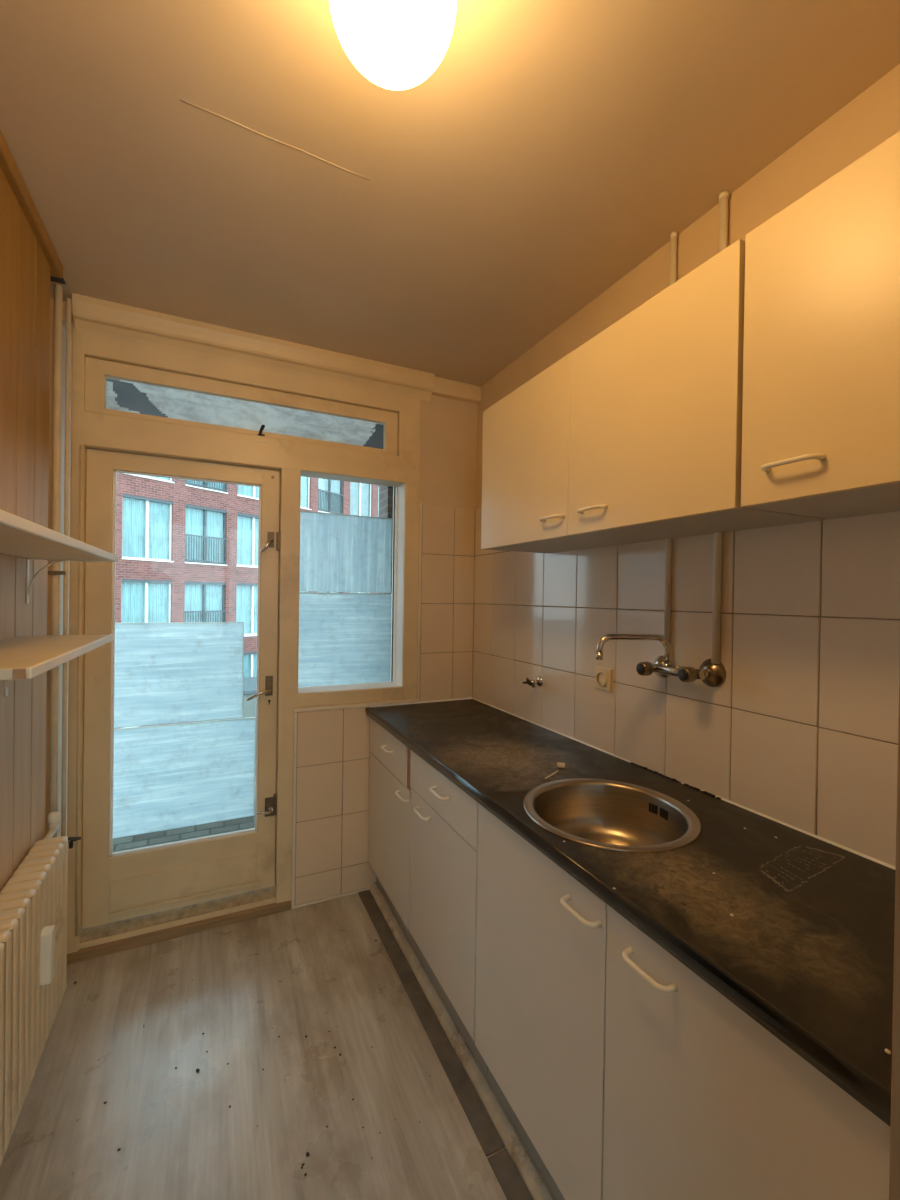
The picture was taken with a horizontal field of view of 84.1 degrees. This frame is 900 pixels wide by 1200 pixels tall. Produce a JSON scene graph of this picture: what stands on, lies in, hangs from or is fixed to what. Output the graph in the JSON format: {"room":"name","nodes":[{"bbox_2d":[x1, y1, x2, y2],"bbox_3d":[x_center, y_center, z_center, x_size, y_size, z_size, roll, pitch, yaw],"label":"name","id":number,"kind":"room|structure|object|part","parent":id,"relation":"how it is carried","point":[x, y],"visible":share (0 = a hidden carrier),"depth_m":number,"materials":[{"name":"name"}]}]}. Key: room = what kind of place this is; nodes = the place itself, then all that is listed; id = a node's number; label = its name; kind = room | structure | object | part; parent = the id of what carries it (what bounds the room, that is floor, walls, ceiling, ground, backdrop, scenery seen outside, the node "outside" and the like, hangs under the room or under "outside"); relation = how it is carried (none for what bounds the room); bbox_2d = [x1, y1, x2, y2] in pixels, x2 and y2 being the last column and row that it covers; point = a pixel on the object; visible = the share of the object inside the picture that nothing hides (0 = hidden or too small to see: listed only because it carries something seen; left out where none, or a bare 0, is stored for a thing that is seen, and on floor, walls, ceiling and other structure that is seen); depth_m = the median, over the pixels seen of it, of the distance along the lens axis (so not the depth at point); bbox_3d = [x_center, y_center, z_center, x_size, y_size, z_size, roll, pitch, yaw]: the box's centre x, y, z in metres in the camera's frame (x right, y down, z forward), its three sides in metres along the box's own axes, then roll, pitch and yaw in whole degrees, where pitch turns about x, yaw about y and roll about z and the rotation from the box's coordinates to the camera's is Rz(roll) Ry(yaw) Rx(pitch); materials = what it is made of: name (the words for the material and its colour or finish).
{"room":"kitchen","nodes":[
{"label":"kitchen","id":0,"kind":"room"},
{"bbox_2d":[0,167,49,891],"bbox_3d":[-1.114,0.166,0.709,0.400,2.724,2.633,1,0,-25],"label":"wall","id":1,"kind":"structure","parent":0,"point":[24,267],"depth_m":1.44,"materials":[{"name":"paint"}]},
{"bbox_2d":[0,131,62,277],"bbox_3d":[-0.936,-1.122,0.786,0.082,0.044,2.050,1,0,-25],"label":"trim","id":2,"kind":"structure","parent":1,"relation":"attached to","point":[8,165],"depth_m":1.42,"materials":[{"name":"brown wood"}]},
{"bbox_2d":[0,811,80,1166],"bbox_3d":[-0.936,0.997,0.921,0.120,0.521,1.821,1,0,-25],"label":"radiator","id":3,"kind":"object","parent":1,"relation":"attached to","point":[33,902],"visible":1,"depth_m":1.29,"materials":[{"name":"metal"}]},
{"bbox_3d":[-1.245,0.798,1.631,0.052,0.041,0.089,1,0,-25],"label":"bleed knob","id":4,"kind":"part","parent":3,"relation":"part of","materials":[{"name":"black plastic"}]},
{"bbox_2d":[0,634,112,696],"bbox_3d":[-0.975,0.186,1.141,0.225,0.154,0.767,1,0,-25],"label":"wall shelf","id":5,"kind":"object","parent":1,"relation":"attached to","point":[21,657],"visible":1,"depth_m":1.09,"materials":[{"name":"white wood"}]},
{"bbox_2d":[0,509,117,602],"bbox_3d":[-0.825,-0.057,0.833,0.225,0.154,1.615,1,0,-25],"label":"wall shelf","id":6,"kind":"object","parent":1,"relation":"attached to","point":[21,537],"visible":1,"depth_m":1.11,"materials":[{"name":"white wood"}]},
{"bbox_2d":[0,893,506,1199],"bbox_3d":[-0.059,1.505,0.436,2.700,0.120,4.003,1,0,-25],"label":"floor","id":7,"kind":"structure","parent":0,"point":[178,1136],"depth_m":1.48,"materials":[{"name":"grey wood"}]},
{"bbox_2d":[49,284,62,837],"bbox_3d":[-1.425,0.145,1.799,0.025,2.544,0.025,1,0,-25],"label":"pipe","id":8,"kind":"object","parent":7,"relation":"on","point":[58,290],"visible":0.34,"depth_m":1.79,"materials":[{"name":"metal"}]},
{"bbox_2d":[48,571,65,574],"bbox_3d":[-1.437,-0.098,1.770,0.048,0.014,0.114,1,0,44],"label":"clamp","id":9,"kind":"object","parent":8,"relation":"attached to","point":[49,572],"visible":0.45,"depth_m":1.78,"materials":[{"name":"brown metal"}]},
{"bbox_2d":[50,276,65,283],"bbox_3d":[-1.426,-1.153,1.752,0.106,0.005,0.105,1,0,-25],"label":"clamp","id":10,"kind":"object","parent":8,"relation":"attached to","point":[52,278],"depth_m":1.80,"materials":[{"name":"black plastic"}]},
{"bbox_2d":[61,298,70,835],"bbox_3d":[-1.414,0.147,1.834,0.015,2.500,0.015,1,0,-25],"label":"pipe","id":11,"kind":"object","parent":7,"relation":"on","point":[68,300],"visible":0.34,"depth_m":1.83,"materials":[{"name":"metal"}]},
{"bbox_2d":[67,886,291,964],"bbox_3d":[-1.135,1.374,2.174,0.847,0.092,0.127,1,0,-25],"label":"threshold","id":12,"kind":"object","parent":7,"relation":"on","point":[118,936],"visible":0.65,"depth_m":2.12,"materials":[{"name":"brown wood"}]},
{"bbox_2d":[368,718,487,1078],"bbox_3d":[0.077,1.005,2.062,0.600,0.864,1.104,1,0,-25],"label":"base cabinet","id":13,"kind":"object","parent":7,"relation":"on","point":[423,827],"visible":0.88,"depth_m":1.76,"materials":[{"name":"white wood"}]},
{"bbox_3d":[-0.275,0.644,2.153,0.031,0.012,0.112,1,0,-25],"label":"handle","id":14,"kind":"part","parent":13,"relation":"part of","materials":[{"name":"white plastic"}]},
{"bbox_3d":[-0.277,0.655,2.212,0.017,0.170,0.510,1,0,-25],"label":"drawer","id":15,"kind":"part","parent":13,"relation":"part of","materials":[{"name":"laminate"}]},
{"bbox_3d":[-0.272,1.014,2.197,0.017,0.536,0.554,1,0,-25],"label":"door","id":16,"kind":"part","parent":13,"relation":"part of","materials":[{"name":"laminate"}]},
{"bbox_3d":[-0.192,0.778,1.978,0.031,0.012,0.112,1,0,-25],"label":"handle","id":17,"kind":"part","parent":13,"relation":"part of","materials":[{"name":"white plastic"}]},
{"bbox_3d":[-0.105,0.769,1.796,0.031,0.012,0.112,1,0,-25],"label":"handle","id":18,"kind":"part","parent":13,"relation":"part of","materials":[{"name":"white plastic"}]},
{"bbox_3d":[-0.040,0.641,1.656,0.031,0.012,0.112,1,0,-25],"label":"handle","id":19,"kind":"part","parent":13,"relation":"part of","materials":[{"name":"white plastic"}]},
{"bbox_3d":[-0.034,1.007,1.696,0.017,0.553,0.529,1,0,-25],"label":"door","id":20,"kind":"part","parent":13,"relation":"part of","materials":[{"name":"laminate"}]},
{"bbox_3d":[-0.031,0.650,1.691,0.017,0.148,0.536,1,0,-25],"label":"drawer","id":21,"kind":"part","parent":13,"relation":"part of","materials":[{"name":"laminate"}]},
{"bbox_2d":[358,890,533,1199],"bbox_3d":[0.044,1.439,1.464,0.057,0.004,2.173,1,0,-25],"label":"floor strip","id":22,"kind":"object","parent":7,"relation":"on","point":[506,1172],"visible":1,"depth_m":1.52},
{"bbox_2d":[370,883,555,1199],"bbox_3d":[0.086,1.425,1.482,0.034,0.032,2.171,1,0,-25],"label":"toe kick","id":23,"kind":"structure","parent":7,"relation":"on","point":[527,1168],"depth_m":1.51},
{"bbox_2d":[475,804,889,1199],"bbox_3d":[0.539,1.018,1.095,0.597,0.864,1.040,1,0,-25],"label":"base cabinet","id":24,"kind":"object","parent":7,"relation":"on","point":[621,1072],"visible":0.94,"depth_m":0.91,"materials":[{"name":"laminate"}]},
{"bbox_3d":[0.196,0.936,1.215,0.017,0.712,0.518,1,0,-25],"label":"door","id":25,"kind":"part","parent":24,"relation":"part of","materials":[{"name":"laminate"}]},
{"bbox_3d":[0.263,0.640,1.026,0.031,0.012,0.108,1,0,-25],"label":"handle","id":26,"kind":"part","parent":24,"relation":"part of","materials":[{"name":"white plastic"}]},
{"bbox_2d":[365,699,895,1125],"bbox_3d":[0.315,0.559,1.597,0.594,0.036,2.148,1,0,-25],"label":"countertop","id":27,"kind":"structure","parent":24,"relation":"on","point":[806,950],"depth_m":0.94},
{"bbox_2d":[557,762,564,767],"bbox_3d":[0.358,0.533,1.608,0.025,0.018,0.018,1,0,13],"label":"plug","id":28,"kind":"object","parent":27,"relation":"on","point":[559,764],"visible":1,"depth_m":1.60,"materials":[{"name":"white plastic"}]},
{"bbox_2d":[523,778,700,851],"bbox_3d":[0.408,0.622,1.296,0.433,0.162,0.433,1,0,-25],"label":"sink","id":29,"kind":"object","parent":27,"relation":"in","point":[599,813],"visible":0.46,"depth_m":1.43,"materials":[{"name":"metal"}]},
{"bbox_2d":[369,697,895,869],"bbox_3d":[0.326,0.539,1.599,0.574,0.010,2.155,1,0,-25],"label":"sealant","id":30,"kind":"structure","parent":27,"relation":"on","point":[716,796],"depth_m":1.34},
{"bbox_2d":[631,763,720,799],"bbox_3d":[0.676,0.546,1.520,0.010,0.007,0.323,1,0,-25],"label":"remains","id":31,"kind":"object","parent":27,"relation":"on","point":[655,772],"visible":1,"depth_m":1.50,"materials":[{"name":"black plastic"}]},
{"bbox_3d":[0.339,0.642,0.865,0.031,0.012,0.108,1,0,-25],"label":"handle","id":32,"kind":"part","parent":24,"relation":"part of","materials":[{"name":"white plastic"}]},
{"bbox_3d":[0.418,0.942,0.747,0.017,0.712,0.511,1,0,-25],"label":"door","id":33,"kind":"part","parent":24,"relation":"part of","materials":[{"name":"laminate"}]},
{"bbox_2d":[45,293,480,953],"bbox_3d":[-0.807,0.211,2.389,2.400,2.824,0.364,1,0,-25],"label":"wall","id":34,"kind":"structure","parent":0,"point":[332,759],"depth_m":2.32,"materials":[{"name":"paint"}]},
{"bbox_2d":[82,448,279,928],"bbox_3d":[-1.125,0.361,2.148,0.742,1.922,0.092,1,0,-25],"label":"door","id":35,"kind":"structure","parent":34,"relation":"attached to","point":[126,884],"depth_m":2.10,"materials":[{"name":"paint"}]},
{"bbox_3d":[-0.861,0.427,2.247,0.107,0.047,0.042,1,0,-25],"label":"latch handle","id":36,"kind":"part","parent":35,"relation":"part of","materials":[{"name":"silver metal"}]},
{"bbox_3d":[-0.842,0.961,2.263,0.064,0.017,0.042,1,0,-25],"label":"latch handle","id":37,"kind":"part","parent":35,"relation":"part of","materials":[{"name":"silver metal"}]},
{"bbox_3d":[-0.821,-0.244,2.253,0.032,0.062,0.065,1,0,27],"label":"latch handle","id":38,"kind":"part","parent":35,"relation":"part of","materials":[{"name":"silver metal"}]},
{"bbox_3d":[-0.830,0.393,2.288,0.032,0.090,0.009,1,0,-25],"label":"latch plate","id":39,"kind":"part","parent":35,"relation":"part of","materials":[{"name":"brown metal"}]},
{"bbox_3d":[-0.830,0.951,2.294,0.040,0.085,0.009,1,0,-25],"label":"latch plate","id":40,"kind":"part","parent":35,"relation":"part of","materials":[{"name":"silver metal"}]},
{"bbox_3d":[-0.820,-0.277,2.284,0.028,0.070,0.009,1,0,-25],"label":"latch plate","id":41,"kind":"part","parent":35,"relation":"part of","materials":[{"name":"brown metal"}]},
{"bbox_2d":[85,357,397,454],"bbox_3d":[-0.854,-0.828,2.249,1.298,0.246,0.068,1,0,-25],"label":"window","id":42,"kind":"structure","parent":34,"relation":"attached to","point":[188,400],"depth_m":2.22,"materials":[{"name":"paint"}]},
{"bbox_3d":[-0.860,-0.826,2.264,1.172,0.134,0.004,1,0,-25],"label":"pane","id":43,"kind":"part","parent":42,"relation":"part of","materials":[{"name":"clear glass"}]},
{"bbox_2d":[298,484,403,692],"bbox_3d":[-0.502,-0.091,2.500,0.560,1.115,0.158,1,0,-25],"label":"window","id":44,"kind":"structure","parent":34,"relation":"attached to","point":[398,492],"depth_m":2.60,"materials":[{"name":"wood"},{"name":"painted wood"}]},
{"bbox_2d":[0,0,899,385],"bbox_3d":[-0.080,-1.204,0.546,2.700,0.151,4.283,1,0,-25],"label":"ceiling","id":45,"kind":"structure","parent":0,"point":[224,163],"depth_m":1.25,"materials":[{"name":"paint"}]},
{"bbox_2d":[329,0,455,89],"bbox_3d":[-0.091,-0.997,0.802,0.204,0.267,0.204,1,0,-25],"label":"ceiling lamp","id":46,"kind":"object","parent":45,"relation":"attached to","point":[394,44],"visible":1,"depth_m":0.78,"materials":[{"name":"white glass"}]},
{"bbox_2d":[472,64,899,866],"bbox_3d":[0.708,0.187,1.714,0.210,2.724,2.883,1,0,-25],"label":"wall","id":47,"kind":"structure","parent":0,"point":[800,731],"depth_m":1.34,"materials":[{"name":"tile"}]},
{"bbox_2d":[522,676,542,687],"bbox_3d":[0.347,0.350,2.128,0.085,0.047,0.048,1,0,-25],"label":"valve","id":48,"kind":"object","parent":47,"relation":"attached to","point":[539,681],"visible":1,"depth_m":2.13,"materials":[{"name":"silver metal"}]},
{"bbox_3d":[0.326,0.349,2.120,0.041,0.031,0.044,1,0,-25],"label":"knob","id":49,"kind":"part","parent":48,"relation":"part of","materials":[{"name":"black plastic"}]},
{"bbox_2d":[595,666,612,691],"bbox_3d":[0.548,0.283,1.790,0.017,0.080,0.082,1,0,-25],"label":"wall socket","id":50,"kind":"object","parent":47,"relation":"attached to","point":[603,676],"visible":1,"depth_m":1.78,"materials":[{"name":"plastic"}]},
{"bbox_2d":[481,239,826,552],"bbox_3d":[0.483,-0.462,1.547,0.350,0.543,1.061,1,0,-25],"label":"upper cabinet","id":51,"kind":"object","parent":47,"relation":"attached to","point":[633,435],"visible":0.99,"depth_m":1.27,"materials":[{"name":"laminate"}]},
{"bbox_3d":[0.247,-0.467,1.728,0.017,0.543,0.530,1,0,-25],"label":"door","id":52,"kind":"part","parent":51,"relation":"part of","materials":[{"name":"laminate"}]},
{"bbox_3d":[0.309,-0.253,1.537,0.031,0.012,0.106,1,0,-25],"label":"handle","id":53,"kind":"part","parent":51,"relation":"part of","materials":[{"name":"white plastic"}]},
{"bbox_3d":[0.386,-0.251,1.375,0.031,0.012,0.106,1,0,-25],"label":"handle","id":54,"kind":"part","parent":51,"relation":"part of","materials":[{"name":"white plastic"}]},
{"bbox_3d":[0.475,-0.461,1.249,0.017,0.543,0.528,1,0,-25],"label":"door","id":55,"kind":"part","parent":51,"relation":"part of","materials":[{"name":"laminate"}]},
{"bbox_2d":[596,634,725,686],"bbox_3d":[0.591,0.173,1.425,0.253,0.142,0.246,1,0,-25],"label":"mixer tap","id":56,"kind":"object","parent":47,"relation":"attached to","point":[712,675],"visible":1,"depth_m":1.46,"materials":[{"name":"silver metal"}]},
{"bbox_3d":[0.543,0.143,1.476,0.225,0.085,0.021,1,0,-3],"label":"spout","id":57,"kind":"part","parent":56,"relation":"part of","materials":[{"name":"silver metal"}]},
{"bbox_3d":[0.590,0.207,1.507,0.036,0.043,0.043,1,0,-25],"label":"knob","id":58,"kind":"part","parent":56,"relation":"part of","materials":[{"name":"silver metal"}]},
{"bbox_3d":[0.654,0.205,1.371,0.036,0.043,0.043,1,0,-25],"label":"knob","id":59,"kind":"part","parent":56,"relation":"part of","materials":[{"name":"silver metal"}]},
{"bbox_2d":[664,231,677,642],"bbox_3d":[0.677,-0.468,1.534,0.020,1.311,0.020,1,0,-25],"label":"pipe","id":60,"kind":"object","parent":47,"relation":"attached to","point":[673,236],"visible":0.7,"depth_m":1.53,"materials":[{"name":"metal"}]},
{"bbox_2d":[711,190,728,663],"bbox_3d":[0.748,-0.473,1.383,0.025,1.298,0.025,1,0,-25],"label":"pipe","id":61,"kind":"object","parent":47,"relation":"attached to","point":[724,195],"visible":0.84,"depth_m":1.38,"materials":[{"name":"metal"}]},
{"bbox_2d":[741,131,899,518],"bbox_3d":[0.807,-0.453,0.866,0.350,0.543,0.432,1,0,-25],"label":"upper cabinet","id":62,"kind":"object","parent":47,"relation":"attached to","point":[821,405],"visible":1,"depth_m":0.87,"materials":[{"name":"laminate"}]},
{"bbox_3d":[0.612,-0.248,0.900,0.031,0.012,0.106,1,0,-25],"label":"handle","id":63,"kind":"part","parent":62,"relation":"part of","materials":[{"name":"white plastic"}]},
{"bbox_3d":[0.204,0.188,0.265,2.400,2.724,0.100,1,0,-25],"label":"wall","id":64,"kind":"structure","parent":0,"visible":0},
{"bbox_2d":[889,669,899,1199],"bbox_3d":[0.446,0.228,0.385,0.072,2.450,0.137,1,0,-25],"label":"door frame","id":65,"kind":"structure","parent":64,"relation":"attached to","point":[894,1178],"depth_m":0.43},
{"label":"outside","id":66,"kind":"structure","parent":0,"visible":0},
{"bbox_3d":[-9.533,5.801,31.531,70.000,0.150,55.000,1,0,-25],"label":"street","id":67,"kind":"object","parent":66,"visible":0},
{"bbox_2d":[197,677,256,777],"bbox_3d":[-6.278,4.181,14.897,2.390,3.380,2.340,1,0,-25],"label":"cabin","id":68,"kind":"object","parent":67,"relation":"on","point":[249,683],"visible":0.02,"depth_m":14.00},
{"bbox_2d":[114,473,378,728],"bbox_3d":[-8.915,-2.315,21.971,1.140,16.210,20.180,1,0,33],"label":"apartment building","id":69,"kind":"structure","parent":67,"relation":"on","point":[187,550],"depth_m":19.65,"materials":[{"name":"red brick"}]},
{"bbox_2d":[122,582,167,622],"bbox_3d":[-11.127,0.381,18.173,0.067,2.190,1.660,1,0,33],"label":"curtain","id":70,"kind":"object","parent":69,"relation":"hanging from","point":[133,593],"depth_m":18.11,"materials":[{"name":"fabric"}]},
{"bbox_2d":[123,497,168,559],"bbox_3d":[-11.084,-2.583,18.155,0.067,2.190,1.660,1,0,33],"label":"curtain","id":71,"kind":"object","parent":69,"relation":"hanging from","point":[134,510],"depth_m":18.09,"materials":[{"name":"fabric"}]},
{"bbox_3d":[-10.934,-1.440,18.052,0.160,0.050,1.760,1,0,33],"label":"sill","id":72,"kind":"part","parent":69,"relation":"part of","materials":[{"name":"white concrete"}]},
{"bbox_3d":[-10.891,-4.405,18.034,0.160,0.050,1.760,1,0,33],"label":"sill","id":73,"kind":"part","parent":69,"relation":"part of","materials":[{"name":"white concrete"}]},
{"bbox_2d":[145,475,168,479],"bbox_3d":[-11.041,-5.548,18.138,0.067,2.190,1.660,1,0,33],"label":"curtain","id":74,"kind":"object","parent":69,"relation":"hanging from","point":[165,478],"depth_m":18.61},
{"bbox_2d":[184,584,221,621],"bbox_3d":[-9.919,0.388,20.000,0.067,2.190,1.660,1,0,33],"label":"curtain","id":75,"kind":"object","parent":69,"relation":"hanging from","point":[193,601],"depth_m":19.97,"materials":[{"name":"fabric"}]},
{"bbox_2d":[185,507,222,562],"bbox_3d":[-9.876,-2.577,19.982,0.067,2.190,1.660,1,0,33],"label":"curtain","id":76,"kind":"object","parent":69,"relation":"hanging from","point":[194,518],"depth_m":19.91,"materials":[{"name":"fabric"}]},
{"bbox_2d":[186,480,223,490],"bbox_3d":[-9.834,-5.542,19.965,0.067,2.190,1.660,1,0,33],"label":"curtain","id":77,"kind":"object","parent":69,"relation":"hanging from","point":[216,484],"depth_m":20.22,"materials":[{"name":"fabric"}]},
{"bbox_3d":[-9.727,0.941,19.871,0.040,1.010,1.720,1,0,33],"label":"railing","id":78,"kind":"part","parent":69,"relation":"part of","materials":[{"name":"metal"}]},
{"bbox_3d":[-9.726,-1.434,19.879,0.160,0.050,1.760,1,0,33],"label":"sill","id":79,"kind":"part","parent":69,"relation":"part of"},
{"bbox_3d":[-9.685,-2.023,19.853,0.040,1.010,1.720,1,0,33],"label":"railing","id":80,"kind":"part","parent":69,"relation":"part of","materials":[{"name":"grey metal"}]},
{"bbox_3d":[-9.684,-4.399,19.861,0.160,0.050,1.760,1,0,33],"label":"sill","id":81,"kind":"part","parent":69,"relation":"part of","materials":[{"name":"white concrete"}]},
{"bbox_3d":[-9.642,-4.988,19.836,0.040,1.010,1.720,1,0,33],"label":"railing","id":82,"kind":"part","parent":69,"relation":"part of","materials":[{"name":"metal"}]},
{"bbox_2d":[236,585,257,633],"bbox_3d":[-8.712,0.394,21.827,0.067,2.190,1.660,1,0,33],"label":"curtain","id":83,"kind":"object","parent":69,"relation":"hanging from","point":[243,593],"depth_m":21.64,"materials":[{"name":"fabric"}]},
{"bbox_3d":[-8.476,-4.392,21.689,0.160,0.050,1.760,1,0,33],"label":"sill","id":84,"kind":"part","parent":69,"relation":"part of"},
{"bbox_2d":[237,515,258,565],"bbox_3d":[-8.669,-2.570,21.809,0.067,2.190,1.660,1,0,33],"label":"curtain","id":85,"kind":"object","parent":69,"relation":"hanging from","point":[244,524],"depth_m":21.58,"materials":[{"name":"fabric"}]},
{"bbox_2d":[238,485,258,497],"bbox_3d":[-8.626,-5.535,21.792,0.067,2.190,1.660,1,0,33],"label":"curtain","id":86,"kind":"object","parent":69,"relation":"hanging from","point":[242,489],"depth_m":21.61,"materials":[{"name":"fabric"}]},
{"bbox_2d":[243,654,256,676],"bbox_3d":[-8.754,3.359,21.844,0.067,2.190,1.660,1,0,33],"label":"curtain","id":87,"kind":"object","parent":69,"relation":"hanging from","point":[247,658],"depth_m":21.77,"materials":[{"name":"fabric"}]},
{"bbox_2d":[300,476,306,507],"bbox_3d":[-7.419,-5.528,23.619,0.067,2.190,1.660,1,0,33],"label":"curtain","id":88,"kind":"object","parent":69,"relation":"hanging from","point":[303,502],"depth_m":24.13,"materials":[{"name":"fabric"}]},
{"bbox_2d":[318,478,326,511],"bbox_3d":[-6.212,-5.522,25.446,0.067,2.190,1.660,1,0,33],"label":"curtain","id":89,"kind":"object","parent":69,"relation":"hanging from","point":[322,483],"depth_m":25.05,"materials":[{"name":"fabric"}]},
{"bbox_3d":[-6.020,-4.968,25.317,0.040,1.010,1.720,1,0,33],"label":"railing","id":90,"kind":"part","parent":69,"relation":"part of","materials":[{"name":"grey metal"}]},
{"bbox_3d":[-6.124,-5.520,25.388,0.010,2.120,1.610,1,0,33],"label":"pane","id":91,"kind":"part","parent":69,"relation":"part of","materials":[{"name":"glass"}]},
{"bbox_3d":[-4.917,-5.513,27.215,0.010,2.120,1.610,1,0,33],"label":"pane","id":92,"kind":"part","parent":69,"relation":"part of","materials":[{"name":"glass"}]},
{"bbox_3d":[-3.709,-5.507,29.043,0.010,2.120,1.610,1,0,33],"label":"pane","id":93,"kind":"part","parent":69,"relation":"part of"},
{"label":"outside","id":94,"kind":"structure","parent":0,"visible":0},
{"bbox_2d":[113,814,254,851],"bbox_3d":[-1.880,1.567,2.981,5.200,0.175,1.637,1,0,-25],"label":"floor","id":95,"kind":"structure","parent":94,"point":[231,825],"depth_m":3.16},
{"bbox_2d":[113,717,255,837],"bbox_3d":[-2.049,1.132,3.086,1.575,0.674,0.012,1,0,-25],"label":"screen","id":96,"kind":"object","parent":95,"relation":"on","point":[168,776],"visible":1,"depth_m":3.23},
{"bbox_2d":[114,622,243,727],"bbox_3d":[-2.077,0.465,3.067,1.494,0.648,0.012,1,0,-25],"label":"screen","id":97,"kind":"object","parent":96,"relation":"on","point":[166,672],"visible":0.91,"depth_m":3.21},
{"bbox_2d":[298,592,391,686],"bbox_3d":[-0.808,0.715,3.676,0.795,1.536,0.012,1,0,-25],"label":"screen","id":98,"kind":"object","parent":95,"relation":"on","point":[345,638],"visible":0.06,"depth_m":3.68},
{"bbox_2d":[299,511,391,592],"bbox_3d":[-0.800,-0.344,3.662,0.775,0.570,0.012,1,0,-25],"label":"screen","id":99,"kind":"object","parent":98,"relation":"on","point":[339,552],"visible":0.77,"depth_m":3.67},
{"bbox_2d":[379,485,392,593],"bbox_3d":[-0.373,-0.013,4.069,0.378,3.015,0.230,1,0,-25],"label":"brick pier","id":100,"kind":"structure","parent":95,"relation":"on","point":[385,492],"depth_m":3.90,"materials":[{"name":"brown brick"}]},
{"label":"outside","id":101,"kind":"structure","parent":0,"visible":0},
{"bbox_2d":[107,379,383,448],"bbox_3d":[-1.715,-1.232,2.703,5.200,0.200,1.057,1,0,-25],"label":"soffit","id":102,"kind":"structure","parent":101,"point":[128,396],"depth_m":2.90,"materials":[{"name":"concrete"}]}
]}

